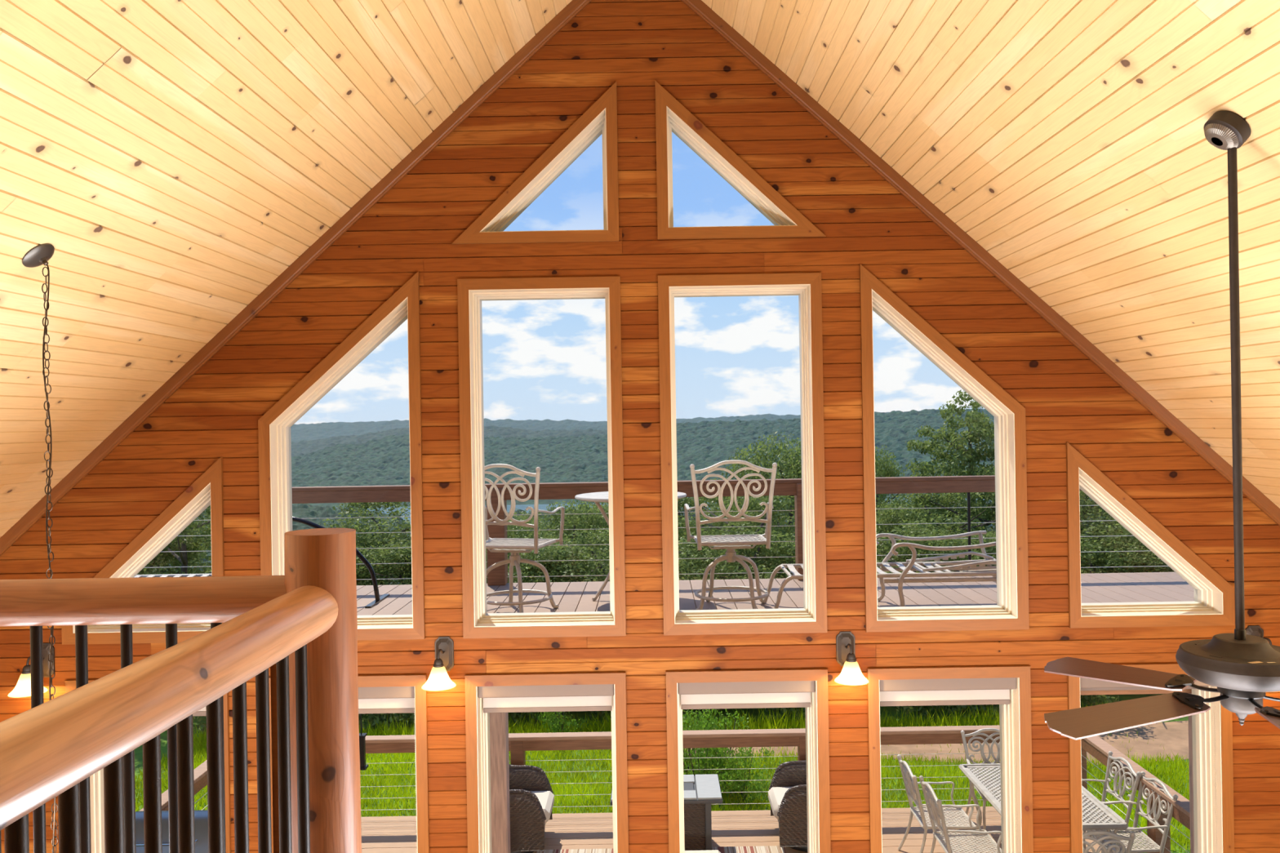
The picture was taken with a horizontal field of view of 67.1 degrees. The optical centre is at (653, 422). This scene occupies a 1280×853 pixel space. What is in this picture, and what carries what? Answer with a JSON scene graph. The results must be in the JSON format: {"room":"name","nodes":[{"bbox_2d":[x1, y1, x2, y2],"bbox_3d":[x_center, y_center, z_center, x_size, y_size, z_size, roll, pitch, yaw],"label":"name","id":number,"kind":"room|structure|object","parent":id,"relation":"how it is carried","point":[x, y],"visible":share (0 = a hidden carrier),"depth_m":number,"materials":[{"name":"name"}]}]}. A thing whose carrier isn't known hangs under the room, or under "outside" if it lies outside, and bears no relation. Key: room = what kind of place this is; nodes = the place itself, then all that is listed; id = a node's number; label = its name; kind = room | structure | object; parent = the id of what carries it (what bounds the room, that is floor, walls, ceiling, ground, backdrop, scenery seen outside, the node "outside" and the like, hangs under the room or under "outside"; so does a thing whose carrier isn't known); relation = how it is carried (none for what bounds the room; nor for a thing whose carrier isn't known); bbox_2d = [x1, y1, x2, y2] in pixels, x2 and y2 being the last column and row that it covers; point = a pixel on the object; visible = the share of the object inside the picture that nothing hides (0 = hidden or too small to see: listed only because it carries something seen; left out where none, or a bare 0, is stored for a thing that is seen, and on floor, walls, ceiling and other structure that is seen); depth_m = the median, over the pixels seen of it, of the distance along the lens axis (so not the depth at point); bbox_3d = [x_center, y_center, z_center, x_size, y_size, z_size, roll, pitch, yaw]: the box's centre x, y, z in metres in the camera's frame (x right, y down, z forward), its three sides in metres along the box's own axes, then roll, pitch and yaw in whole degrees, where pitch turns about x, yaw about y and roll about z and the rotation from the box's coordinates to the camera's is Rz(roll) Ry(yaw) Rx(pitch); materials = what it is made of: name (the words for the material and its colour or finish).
{"room":"cabin loft","nodes":[
{"label":"cabin loft","id":0,"kind":"room"},
{"bbox_2d":[0,0,1279,537],"bbox_3d":[-0.071,-0.542,1.360,10.440,4.745,10.720,-1,0,0],"label":"ceiling","id":1,"kind":"structure","parent":0,"point":[175,158],"depth_m":4.39,"materials":[{"name":"beige wood"}]},
{"bbox_2d":[22,243,57,852],"bbox_3d":[-2.440,0.745,3.867,0.108,2.921,0.128,-1,0,-25],"label":"chandelier","id":2,"kind":"object","parent":1,"relation":"hanging from","point":[39,255],"visible":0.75,"depth_m":3.86,"materials":[{"name":"grey metal"}]},
{"bbox_2d":[1044,110,1279,740],"bbox_3d":[2.003,-0.015,3.287,1.447,2.116,1.414,-1,0,0],"label":"ceiling fan","id":3,"kind":"object","parent":1,"relation":"hanging from","point":[1242,667],"visible":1,"depth_m":3.30,"materials":[{"name":"brown metal"}]},
{"bbox_2d":[0,0,1279,852],"bbox_3d":[0.012,0.712,5.936,9.440,7.196,0.238,-1,0,0],"label":"wall","id":4,"kind":"structure","parent":0,"point":[864,220],"depth_m":5.82,"materials":[{"name":"orange wood"}]},
{"bbox_2d":[8,643,55,697],"bbox_3d":[-3.663,1.458,5.686,0.198,0.254,0.267,-1,0,0],"label":"wall sconce","id":5,"kind":"object","parent":4,"relation":"attached to","point":[23,687],"visible":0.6,"depth_m":5.62,"materials":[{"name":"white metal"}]},
{"bbox_2d":[61,457,224,644],"bbox_3d":[-3.075,0.773,5.934,0.976,1.114,0.271,-1,0,0],"label":"window","id":6,"kind":"structure","parent":4,"relation":"in","point":[206,490],"depth_m":5.80,"materials":[{"name":"brown wood"}]},
{"bbox_2d":[63,679,231,852],"bbox_3d":[-3.025,2.875,5.927,0.972,2.663,0.286,-1,0,0],"label":"window","id":7,"kind":"structure","parent":4,"relation":"in","point":[96,780],"depth_m":5.91,"materials":[{"name":"brown wood"}]},
{"bbox_2d":[0,0,591,555],"bbox_3d":[-2.433,-0.674,5.805,4.720,4.343,0.030,-1,0,0],"label":"trim","id":8,"kind":"structure","parent":4,"relation":"attached to","point":[574,7],"depth_m":5.79,"materials":[{"name":"brown wood"}]},
{"bbox_2d":[257,271,425,640],"bbox_3d":[-1.881,0.208,5.934,0.977,2.212,0.271,-1,0,0],"label":"window","id":9,"kind":"structure","parent":4,"relation":"in","point":[274,426],"depth_m":5.80,"materials":[{"name":"brown wood"}]},
{"bbox_2d":[268,673,429,852],"bbox_3d":[-1.829,2.856,5.927,0.969,2.661,0.286,-1,0,0],"label":"window","id":10,"kind":"structure","parent":4,"relation":"in","point":[417,681],"depth_m":5.80,"materials":[{"name":"brown wood"}]},
{"bbox_2d":[358,686,417,851],"bbox_3d":[-1.837,2.342,5.866,0.825,1.501,0.076,-1,0,0],"label":"roller shade","id":11,"kind":"object","parent":10,"relation":"attached to","point":[388,700],"visible":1,"depth_m":5.89,"materials":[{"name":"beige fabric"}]},
{"bbox_2d":[421,636,456,691],"bbox_3d":[-1.257,1.421,5.686,0.198,0.254,0.267,-1,0,0],"label":"wall sconce","id":12,"kind":"object","parent":4,"relation":"attached to","point":[438,679],"visible":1,"depth_m":5.64,"materials":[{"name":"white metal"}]},
{"bbox_2d":[451,81,618,244],"bbox_3d":[-0.715,-1.561,5.934,1.006,0.960,0.271,-1,0,0],"label":"window","id":13,"kind":"structure","parent":4,"relation":"in","point":[601,117],"depth_m":5.80,"materials":[{"name":"brown wood"}]},
{"bbox_2d":[457,275,626,638],"bbox_3d":[-0.670,0.212,5.934,0.978,2.163,0.271,-1,0,0],"label":"window","id":14,"kind":"structure","parent":4,"relation":"in","point":[477,623],"depth_m":5.80,"materials":[{"name":"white wood"}]},
{"bbox_2d":[464,671,628,852],"bbox_3d":[-0.626,2.840,5.927,0.967,2.654,0.286,-1,0,0],"label":"window","id":15,"kind":"structure","parent":4,"relation":"in","point":[477,722],"depth_m":5.80,"materials":[{"name":"brown wood"}]},
{"bbox_2d":[478,684,617,852],"bbox_3d":[-0.635,2.329,5.866,0.823,1.501,0.076,-1,0,0],"label":"roller shade","id":16,"kind":"object","parent":15,"relation":"attached to","point":[555,698],"visible":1,"depth_m":5.89,"materials":[{"name":"white fabric"}]},
{"bbox_2d":[654,80,826,239],"bbox_3d":[0.526,-1.587,5.934,1.012,0.954,0.271,-1,0,0],"label":"window","id":17,"kind":"structure","parent":4,"relation":"in","point":[671,116],"depth_m":5.80,"materials":[{"name":"brown wood"}]},
{"bbox_2d":[657,272,826,635],"bbox_3d":[0.538,0.192,5.934,0.983,2.164,0.271,-1,0,0],"label":"window","id":18,"kind":"structure","parent":4,"relation":"in","point":[811,619],"depth_m":5.80,"materials":[{"name":"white wood"}]},
{"bbox_2d":[666,668,831,852],"bbox_3d":[0.585,2.819,5.927,0.973,2.655,0.286,-1,0,0],"label":"window","id":19,"kind":"structure","parent":4,"relation":"in","point":[820,702],"depth_m":5.80,"materials":[{"name":"brown wood"}]},
{"bbox_2d":[677,680,817,852],"bbox_3d":[0.577,2.308,5.866,0.829,1.501,0.076,-1,0,0],"label":"roller shade","id":20,"kind":"object","parent":19,"relation":"attached to","point":[792,694],"visible":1,"depth_m":5.89,"materials":[{"name":"white fabric"}]},
{"bbox_2d":[834,631,868,685],"bbox_3d":[1.161,1.389,5.686,0.198,0.254,0.267,-1,0,0],"label":"wall sconce","id":21,"kind":"object","parent":4,"relation":"attached to","point":[851,674],"visible":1,"depth_m":5.64,"materials":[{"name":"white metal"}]},
{"bbox_2d":[859,263,1029,632],"bbox_3d":[1.753,0.147,5.934,0.979,2.215,0.271,-1,0,0],"label":"window","id":22,"kind":"structure","parent":4,"relation":"in","point":[1011,612],"depth_m":5.80,"materials":[{"name":"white wood"}]},
{"bbox_2d":[866,665,1033,852],"bbox_3d":[1.801,2.800,5.927,0.977,2.654,0.286,-1,0,0],"label":"window","id":23,"kind":"structure","parent":4,"relation":"in","point":[1022,699],"depth_m":5.80,"materials":[{"name":"brown wood"}]},
{"bbox_2d":[879,677,1017,852],"bbox_3d":[1.792,2.290,5.866,0.833,1.501,0.076,-1,0,0],"label":"roller shade","id":24,"kind":"object","parent":23,"relation":"attached to","point":[957,691],"visible":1,"depth_m":5.89,"materials":[{"name":"white fabric"}]},
{"bbox_2d":[681,0,1279,526],"bbox_3d":[2.286,-0.752,5.805,4.720,4.343,0.030,-1,0,0],"label":"trim","id":25,"kind":"structure","parent":4,"relation":"attached to","point":[700,7],"depth_m":5.79,"materials":[{"name":"brown wood"}]},
{"bbox_2d":[1066,442,1235,628],"bbox_3d":[2.993,0.671,5.934,0.990,1.118,0.271,-1,0,0],"label":"window","id":26,"kind":"structure","parent":4,"relation":"in","point":[1213,605],"depth_m":5.80,"materials":[{"name":"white wood"}]},
{"bbox_2d":[1066,662,1234,852],"bbox_3d":[3.008,2.780,5.927,0.979,2.653,0.286,-1,0,0],"label":"window","id":27,"kind":"structure","parent":4,"relation":"in","point":[1204,762],"depth_m":5.81,"materials":[{"name":"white wood"}]},
{"bbox_2d":[1080,675,1217,852],"bbox_3d":[3.000,2.270,5.866,0.835,1.501,0.076,-1,0,0],"label":"roller shade","id":28,"kind":"object","parent":27,"relation":"attached to","point":[1086,684],"visible":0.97,"depth_m":5.83,"materials":[{"name":"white fabric"}]},
{"bbox_2d":[360,806,1134,852],"bbox_3d":[0.073,4.422,8.371,9.440,0.225,4.592,-1,0,0],"label":"deck","id":29,"kind":"object","parent":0,"point":[380,834],"visible":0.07,"depth_m":10.15,"materials":[{"name":"beige wood"}]},
{"bbox_2d":[135,809,208,852],"bbox_3d":[-4.057,3.860,8.225,1.540,1.029,0.591,-1,0,0],"label":"gas grill","id":30,"kind":"object","parent":29,"relation":"on","point":[201,817],"visible":0.16,"depth_m":8.07,"materials":[{"name":"grey metal"}]},
{"bbox_2d":[489,712,510,852],"bbox_3d":[-1.489,3.075,9.250,0.185,2.520,0.185,-1,0,0],"label":"porch post","id":31,"kind":"object","parent":29,"relation":"on","point":[499,722],"visible":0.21,"depth_m":9.16,"materials":[{"name":"brown wood"}]},
{"bbox_2d":[509,764,554,852],"bbox_3d":[-1.457,3.905,9.880,0.844,0.832,0.758,-1,0,0],"label":"wicker armchair","id":32,"kind":"object","parent":29,"relation":"on","point":[531,797],"visible":0.38,"depth_m":9.52,"materials":[{"name":"brown wicker"}]},
{"bbox_2d":[529,791,554,823],"bbox_3d":[-1.395,3.947,9.880,0.720,0.150,0.560,-1,0,0],"label":"seat cushion","id":33,"kind":"object","parent":32,"relation":"on","point":[546,798],"depth_m":9.89,"materials":[{"name":"beige fabric"}]},
{"bbox_2d":[535,845,786,852],"bbox_3d":[0.071,4.305,8.550,2.500,0.008,2.400,-1,0,0],"label":"striped rug","id":34,"kind":"object","parent":29,"relation":"on","point":[772,849],"visible":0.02,"depth_m":9.69,"materials":[{"name":"fabric"}]},
{"bbox_2d":[610,773,722,850],"bbox_3d":[0.136,3.995,9.760,1.100,0.622,0.660,-1,0,0],"label":"table","id":35,"kind":"object","parent":34,"relation":"on","point":[700,791],"visible":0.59,"depth_m":9.54,"materials":[{"name":"grey"}]},
{"bbox_2d":[139,725,1190,852],"bbox_3d":[0.064,3.862,8.398,9.360,0.895,4.555,-1,0,0],"label":"railing","id":36,"kind":"object","parent":29,"relation":"on","point":[518,743],"visible":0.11,"depth_m":10.53,"materials":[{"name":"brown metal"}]},
{"bbox_2d":[768,760,807,852],"bbox_3d":[1.626,3.854,9.880,0.844,0.832,0.758,-1,0,0],"label":"wicker armchair","id":37,"kind":"object","parent":29,"relation":"on","point":[787,793],"visible":0.41,"depth_m":9.52,"materials":[{"name":"brown wicker"}]},
{"bbox_2d":[768,786,791,820],"bbox_3d":[1.565,3.898,9.880,0.720,0.150,0.560,-1,0,0],"label":"seat cushion","id":38,"kind":"object","parent":37,"relation":"on","point":[775,794],"depth_m":9.89,"materials":[{"name":"beige fabric"}]},
{"bbox_2d":[897,754,977,852],"bbox_3d":[2.749,3.781,9.360,0.636,0.961,0.621,-1,0,0],"label":"patio chair","id":39,"kind":"object","parent":29,"relation":"on","point":[911,784],"visible":0.94,"depth_m":9.32,"materials":[{"name":"metal"}]},
{"bbox_2d":[919,775,1001,852],"bbox_3d":[2.809,3.780,8.780,0.636,0.961,0.621,-1,0,0],"label":"patio chair","id":40,"kind":"object","parent":29,"relation":"on","point":[935,806],"visible":1,"depth_m":8.76,"materials":[{"name":"metal"}]},
{"bbox_2d":[960,728,1000,830],"bbox_3d":[3.613,3.767,10.074,0.621,0.961,0.636,-1,0,0],"label":"patio chair","id":41,"kind":"object","parent":29,"relation":"on","point":[968,758],"visible":0.47,"depth_m":10.31,"materials":[{"name":"metal"}]},
{"bbox_2d":[958,763,1128,852],"bbox_3d":[3.650,3.881,9.170,1.010,0.735,1.550,-1,0,0],"label":"patio table","id":42,"kind":"object","parent":29,"relation":"on","point":[1112,821],"visible":0.4,"depth_m":9.08,"materials":[{"name":"metal"}]},
{"bbox_2d":[1082,831,1135,852],"bbox_3d":[3.583,3.767,8.046,0.621,0.961,0.636,-1,0,0],"label":"patio chair","id":43,"kind":"object","parent":29,"relation":"on","point":[1104,842],"visible":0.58,"depth_m":7.77,"materials":[{"name":"metal"}]},
{"bbox_2d":[1081,751,1141,835],"bbox_3d":[4.297,3.755,9.360,0.636,0.961,0.621,-1,0,0],"label":"patio chair","id":44,"kind":"object","parent":29,"relation":"on","point":[1110,769],"visible":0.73,"depth_m":9.34,"materials":[{"name":"metal"}]},
{"bbox_2d":[1082,771,1177,852],"bbox_3d":[4.337,3.755,8.800,0.636,0.961,0.621,-1,0,0],"label":"patio chair","id":45,"kind":"object","parent":29,"relation":"on","point":[1142,792],"visible":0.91,"depth_m":8.75,"materials":[{"name":"metal"}]},
{"bbox_2d":[1187,693,1194,852],"bbox_3d":[4.610,2.984,8.180,0.089,2.500,0.089,-1,0,0],"label":"post","id":46,"kind":"object","parent":29,"relation":"on","point":[1190,731],"visible":0.07,"depth_m":8.19,"materials":[{"name":"wood"}]},
{"bbox_2d":[356,572,1194,695],"bbox_3d":[0.028,1.672,7.785,13.104,0.225,3.430,-1,0,0],"label":"deck","id":47,"kind":"object","parent":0,"point":[1139,587],"visible":0.13,"depth_m":8.60,"materials":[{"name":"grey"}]},
{"bbox_2d":[292,516,390,608],"bbox_3d":[-3.080,1.218,8.600,1.292,0.787,0.600,-1,0,0],"label":"stand","id":48,"kind":"object","parent":47,"relation":"on","point":[378,599],"visible":0.44,"depth_m":8.58,"materials":[{"name":"black metal"}]},
{"bbox_2d":[484,463,564,613],"bbox_3d":[-1.155,0.957,8.048,0.743,1.247,0.640,-1,0,14],"label":"bar stool","id":49,"kind":"object","parent":47,"relation":"on","point":[514,546],"visible":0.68,"depth_m":7.80,"materials":[{"name":"metal"}]},
{"bbox_2d":[574,491,686,600],"bbox_3d":[-0.192,1.106,8.620,1.000,0.920,1.000,-1,0,0],"label":"bar table","id":50,"kind":"object","parent":47,"relation":"on","point":[597,497],"visible":0.22,"depth_m":8.48,"materials":[{"name":"metal"}]},
{"bbox_2d":[143,475,1168,586],"bbox_3d":[0.018,1.070,9.440,13.100,0.980,0.175,-1,0,0],"label":"deck railing","id":51,"kind":"object","parent":47,"relation":"on","point":[498,575],"visible":0.36,"depth_m":9.38,"materials":[{"name":"brown wood"}]},
{"bbox_2d":[684,459,777,609],"bbox_3d":[0.645,0.927,8.048,0.743,1.247,0.639,-1,0,-2],"label":"bar stool","id":52,"kind":"object","parent":47,"relation":"on","point":[728,542],"visible":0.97,"depth_m":7.79,"materials":[{"name":"metal"}]},
{"bbox_2d":[762,530,996,608],"bbox_3d":[1.980,1.233,7.900,2.110,0.593,0.676,-1,0,0],"label":"chaise longue","id":53,"kind":"object","parent":47,"relation":"on","point":[966,566],"visible":0.75,"depth_m":7.64,"materials":[{"name":"metal"}]},
{"bbox_3d":[0.018,1.690,-0.565,9.420,0.260,6.770,-1,0,0],"label":"floor","id":54,"kind":"structure","parent":0,"visible":0},
{"bbox_2d":[0,528,361,852],"bbox_3d":[-2.088,1.142,1.357,2.692,1.685,2.395,-1,0,0],"label":"log railing","id":55,"kind":"object","parent":54,"relation":"on","point":[301,624],"visible":1,"depth_m":2.19,"materials":[{"name":"brown wood"}]},
{"label":"outside","id":56,"kind":"structure","parent":0,"visible":0},
{"bbox_2d":[291,408,995,507],"bbox_3d":[23.806,13.098,481.500,616.397,40.018,173.000,-1,0,0],"label":"hill","id":57,"kind":"structure","parent":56,"point":[385,461],"depth_m":491.86,"materials":[{"name":"green plant"}]},
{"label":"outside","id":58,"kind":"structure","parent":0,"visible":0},
{"bbox_2d":[291,425,607,456],"bbox_3d":[-180.319,19.694,704.000,451.188,32.596,208.000,-1,0,0],"label":"hill","id":59,"kind":"structure","parent":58,"point":[303,447],"depth_m":771.17,"materials":[{"name":"green plant"}]},
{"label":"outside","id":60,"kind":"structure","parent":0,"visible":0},
{"bbox_2d":[290,412,888,442],"bbox_3d":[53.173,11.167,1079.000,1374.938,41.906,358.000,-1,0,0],"label":"hill","id":61,"kind":"structure","parent":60,"point":[300,432],"depth_m":1183.96,"materials":[{"name":"green plant"}]},
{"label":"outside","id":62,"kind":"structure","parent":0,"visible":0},
{"bbox_2d":[143,503,411,585],"bbox_3d":[-72.295,26.548,164.000,114.603,17.308,148.000,-1,0,0],"label":"trees","id":63,"kind":"object","parent":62,"point":[313,514],"visible":0.05,"depth_m":215.88,"materials":[{"name":"green plant"}]},
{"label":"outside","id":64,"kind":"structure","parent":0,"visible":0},
{"bbox_2d":[507,501,1112,561],"bbox_3d":[40.161,24.766,149.000,156.844,17.144,118.000,-1,0,0],"label":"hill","id":65,"kind":"structure","parent":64,"point":[987,503],"depth_m":193.13,"materials":[{"name":"green plant"}]},
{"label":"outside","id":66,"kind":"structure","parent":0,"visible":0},
{"bbox_2d":[364,497,1091,524],"bbox_3d":[-29.449,33.493,445.000,460.000,0.001,390.000,-1,0,0],"label":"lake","id":67,"kind":"structure","parent":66,"point":[542,507],"depth_m":383.39,"materials":[{"name":"blue liquid"}]},
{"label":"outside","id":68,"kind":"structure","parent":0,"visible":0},
{"bbox_2d":[683,720,1188,764],"bbox_3d":[7.231,4.837,14.725,13.700,0.100,2.049,-1,0,0],"label":"dirt path","id":69,"kind":"structure","parent":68,"point":[1173,736],"depth_m":14.45,"materials":[{"name":"beige soil"}]},
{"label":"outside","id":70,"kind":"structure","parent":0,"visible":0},
{"bbox_2d":[134,693,1190,852],"bbox_3d":[0.179,10.786,33.210,52.000,11.781,54.180,-1,0,0],"label":"ground","id":71,"kind":"structure","parent":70,"point":[892,709],"depth_m":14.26,"materials":[{"name":"plant"}]},
{"bbox_2d":[137,505,211,574],"bbox_3d":[-8.495,3.072,17.539,3.768,4.411,3.990,-1,0,-15],"label":"leafy tree","id":72,"kind":"object","parent":71,"relation":"on","point":[183,558],"visible":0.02,"depth_m":17.05,"materials":[{"name":"green plant"}]},
{"bbox_2d":[137,520,210,574],"bbox_3d":[-9.779,3.495,18.528,3.050,3.935,3.064,-1,0,37],"label":"leafy tree","id":73,"kind":"object","parent":71,"relation":"on","point":[191,531],"visible":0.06,"depth_m":18.64,"materials":[{"name":"green plant"}]},
{"bbox_2d":[137,542,211,574],"bbox_3d":[-9.433,3.894,18.664,3.617,3.163,3.457,-1,0,-22],"label":"leafy tree","id":74,"kind":"object","parent":71,"relation":"on","point":[148,570],"visible":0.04,"depth_m":18.40,"materials":[{"name":"green plant"}]},
{"bbox_2d":[319,502,411,585],"bbox_3d":[-5.391,3.541,19.943,3.594,4.377,4.102,-1,0,-44],"label":"leafy tree","id":75,"kind":"object","parent":71,"relation":"on","point":[364,530],"visible":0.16,"depth_m":19.41,"materials":[{"name":"green plant"}]},
{"bbox_2d":[355,534,411,585],"bbox_3d":[-4.939,3.805,18.324,4.102,3.158,3.594,-1,0,-18],"label":"leafy tree","id":76,"kind":"object","parent":71,"relation":"on","point":[406,546],"visible":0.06,"depth_m":18.04,"materials":[{"name":"green plant"}]},
{"bbox_2d":[355,531,412,586],"bbox_3d":[-5.590,3.798,18.722,3.452,3.284,3.534,-1,0,-18],"label":"leafy tree","id":77,"kind":"object","parent":71,"relation":"on","point":[381,569],"visible":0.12,"depth_m":18.09,"materials":[{"name":"green plant"}]},
{"bbox_2d":[506,508,559,548],"bbox_3d":[-3.345,3.916,20.973,3.222,4.017,3.299,-1,0,-39],"label":"leafy tree","id":78,"kind":"object","parent":71,"relation":"on","point":[513,532],"visible":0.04,"depth_m":20.71,"materials":[{"name":"green plant"}]},
{"bbox_2d":[485,530,609,583],"bbox_3d":[-2.373,3.667,17.948,3.534,3.173,3.452,-1,0,33],"label":"leafy tree","id":79,"kind":"object","parent":71,"relation":"on","point":[534,571],"visible":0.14,"depth_m":17.27,"materials":[{"name":"green plant"}]},
{"bbox_2d":[534,711,587,733],"bbox_3d":[-1.455,4.567,15.292,0.842,0.984,0.858,-1,0,-37],"label":"leafy shrub","id":80,"kind":"object","parent":71,"relation":"on","point":[559,724],"visible":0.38,"depth_m":15.15,"materials":[{"name":"green plant"}]},
{"bbox_2d":[537,501,608,573],"bbox_3d":[-2.059,4.272,24.089,3.369,4.645,3.599,-1,0,11],"label":"leafy tree","id":81,"kind":"object","parent":71,"relation":"on","point":[575,520],"visible":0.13,"depth_m":23.90,"materials":[{"name":"green plant"}]},
{"bbox_2d":[513,546,679,582],"bbox_3d":[-1.430,3.760,17.920,4.102,2.910,3.594,-1,0,10],"label":"leafy tree","id":82,"kind":"object","parent":71,"relation":"on","point":[588,579],"visible":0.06,"depth_m":17.16,"materials":[{"name":"green plant"}]},
{"bbox_2d":[521,524,696,582],"bbox_3d":[-0.997,3.604,18.010,3.617,3.294,3.457,-1,0,4],"label":"leafy tree","id":83,"kind":"object","parent":71,"relation":"on","point":[601,539],"visible":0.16,"depth_m":17.51,"materials":[{"name":"green plant"}]},
{"bbox_2d":[166,697,1124,751],"bbox_3d":[-0.106,4.785,15.349,15.577,0.537,1.203,-1,0,0],"label":"grass","id":84,"kind":"structure","parent":71,"relation":"on","point":[793,722],"depth_m":15.45,"materials":[{"name":"green plant"}]},
{"bbox_2d":[192,694,1123,733],"bbox_3d":[0.136,4.168,16.390,15.589,2.034,1.940,-1,0,0],"label":"thicket","id":85,"kind":"object","parent":71,"relation":"on","point":[401,716],"visible":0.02,"depth_m":15.88,"materials":[{"name":"green plant"}]},
{"bbox_2d":[678,544,740,580],"bbox_3d":[0.696,3.732,18.107,3.534,3.011,3.452,-1,0,-6],"label":"leafy tree","id":86,"kind":"object","parent":71,"relation":"on","point":[695,555],"visible":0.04,"depth_m":17.45,"materials":[{"name":"green plant"}]},
{"bbox_2d":[682,711,745,805],"bbox_3d":[0.643,4.443,12.492,1.066,1.100,1.042,-1,0,26],"label":"leafy shrub","id":87,"kind":"object","parent":71,"relation":"on","point":[699,751],"visible":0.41,"depth_m":12.53,"materials":[{"name":"green plant"}]},
{"bbox_2d":[677,496,751,578],"bbox_3d":[0.890,3.929,22.997,3.616,4.802,3.968,-1,0,15],"label":"leafy tree","id":88,"kind":"object","parent":71,"relation":"on","point":[682,531],"visible":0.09,"depth_m":22.92,"materials":[{"name":"green plant"}]},
{"bbox_2d":[690,708,768,801],"bbox_3d":[1.017,4.376,12.984,1.044,1.216,1.064,-1,0,1],"label":"leafy shrub","id":89,"kind":"object","parent":71,"relation":"on","point":[701,722],"visible":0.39,"depth_m":12.85,"materials":[{"name":"green plant"}]},
{"bbox_2d":[678,531,793,580],"bbox_3d":[1.537,3.691,18.287,4.102,3.204,3.594,-1,0,38],"label":"leafy tree","id":90,"kind":"object","parent":71,"relation":"on","point":[687,545],"visible":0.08,"depth_m":17.64,"materials":[{"name":"green plant"}]},
{"bbox_2d":[678,522,795,579],"bbox_3d":[1.877,3.531,17.899,3.617,3.336,3.457,-1,0,15],"label":"leafy tree","id":91,"kind":"object","parent":71,"relation":"on","point":[775,548],"visible":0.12,"depth_m":17.47,"materials":[{"name":"green plant"}]},
{"bbox_2d":[706,746,774,805],"bbox_3d":[1.088,4.535,12.550,0.863,0.868,0.838,-1,0,-11],"label":"leafy shrub","id":92,"kind":"object","parent":71,"relation":"on","point":[746,784],"visible":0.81,"depth_m":12.39,"materials":[{"name":"green plant"}]},
{"bbox_2d":[680,431,801,572],"bbox_3d":[2.763,2.994,20.884,4.123,5.592,4.028,-1,0,14],"label":"leafy tree","id":93,"kind":"object","parent":71,"relation":"on","point":[793,468],"visible":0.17,"depth_m":20.64,"materials":[{"name":"green plant"}]},
{"bbox_2d":[688,495,795,579],"bbox_3d":[2.040,3.338,19.113,2.893,4.161,3.711,-1,0,-6],"label":"leafy tree","id":94,"kind":"object","parent":71,"relation":"on","point":[775,503],"visible":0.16,"depth_m":18.72,"materials":[{"name":"green plant"}]},
{"bbox_2d":[875,444,906,553],"bbox_3d":[5.733,3.502,24.157,2.138,5.914,3.400,-1,0,36],"label":"leafy tree","id":95,"kind":"object","parent":71,"relation":"on","point":[888,473],"visible":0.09,"depth_m":23.80,"materials":[{"name":"green plant"}]},
{"bbox_2d":[875,495,956,554],"bbox_3d":[5.085,3.518,20.018,3.050,4.066,3.064,-1,0,-15],"label":"leafy tree","id":96,"kind":"object","parent":71,"relation":"on","point":[886,519],"visible":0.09,"depth_m":19.48,"materials":[{"name":"green plant"}]},
{"bbox_2d":[876,520,989,573],"bbox_3d":[4.979,3.495,17.936,3.457,3.272,3.617,-1,0,-33],"label":"leafy tree","id":97,"kind":"object","parent":71,"relation":"on","point":[916,531],"visible":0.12,"depth_m":17.69,"materials":[{"name":"green plant"}]},
{"bbox_2d":[876,492,995,566],"bbox_3d":[5.824,3.338,19.430,3.375,4.203,3.835,-1,0,24],"label":"leafy tree","id":98,"kind":"object","parent":71,"relation":"on","point":[940,497],"visible":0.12,"depth_m":19.27,"materials":[{"name":"green plant"}]},
{"bbox_2d":[877,525,996,573],"bbox_3d":[5.567,3.511,17.673,3.534,3.174,3.452,-1,0,-36],"label":"leafy tree","id":99,"kind":"object","parent":71,"relation":"on","point":[993,552],"visible":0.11,"depth_m":17.54,"materials":[{"name":"green plant"}]},
{"bbox_2d":[904,389,995,528],"bbox_3d":[6.985,2.551,21.537,2.665,6.609,2.775,-1,0,12],"label":"tree","id":100,"kind":"object","parent":71,"relation":"on","point":[976,420],"visible":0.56,"depth_m":21.14,"materials":[{"name":"green plant"}]},
{"bbox_2d":[918,466,995,542],"bbox_3d":[7.295,3.211,20.202,2.909,4.619,3.400,-1,0,43],"label":"leafy tree","id":101,"kind":"object","parent":71,"relation":"on","point":[984,495],"visible":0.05,"depth_m":19.92,"materials":[{"name":"green plant"}]},
{"bbox_2d":[988,490,1144,573],"bbox_3d":[9.191,3.078,20.041,3.683,4.820,3.770,-1,0,-44],"label":"leafy tree","id":102,"kind":"object","parent":71,"relation":"on","point":[1083,497],"visible":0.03,"depth_m":19.20,"materials":[{"name":"green plant"}]},
{"bbox_2d":[1080,499,1172,573],"bbox_3d":[9.444,3.346,18.781,3.594,3.890,4.102,-1,0,22],"label":"leafy tree","id":103,"kind":"object","parent":71,"relation":"on","point":[1097,533],"visible":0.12,"depth_m":18.36,"materials":[{"name":"green plant"}]},
{"bbox_2d":[1080,537,1172,573],"bbox_3d":[8.150,3.648,18.209,3.369,2.960,3.599,-1,0,-8],"label":"leafy tree","id":104,"kind":"object","parent":71,"relation":"on","point":[1082,548],"visible":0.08,"depth_m":17.77,"materials":[{"name":"green plant"}]},
{"bbox_2d":[1080,531,1173,573],"bbox_3d":[9.156,3.580,18.024,3.452,3.070,3.534,-1,0,18],"label":"leafy tree","id":105,"kind":"object","parent":71,"relation":"on","point":[1141,549],"visible":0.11,"depth_m":17.74,"materials":[{"name":"green plant"}]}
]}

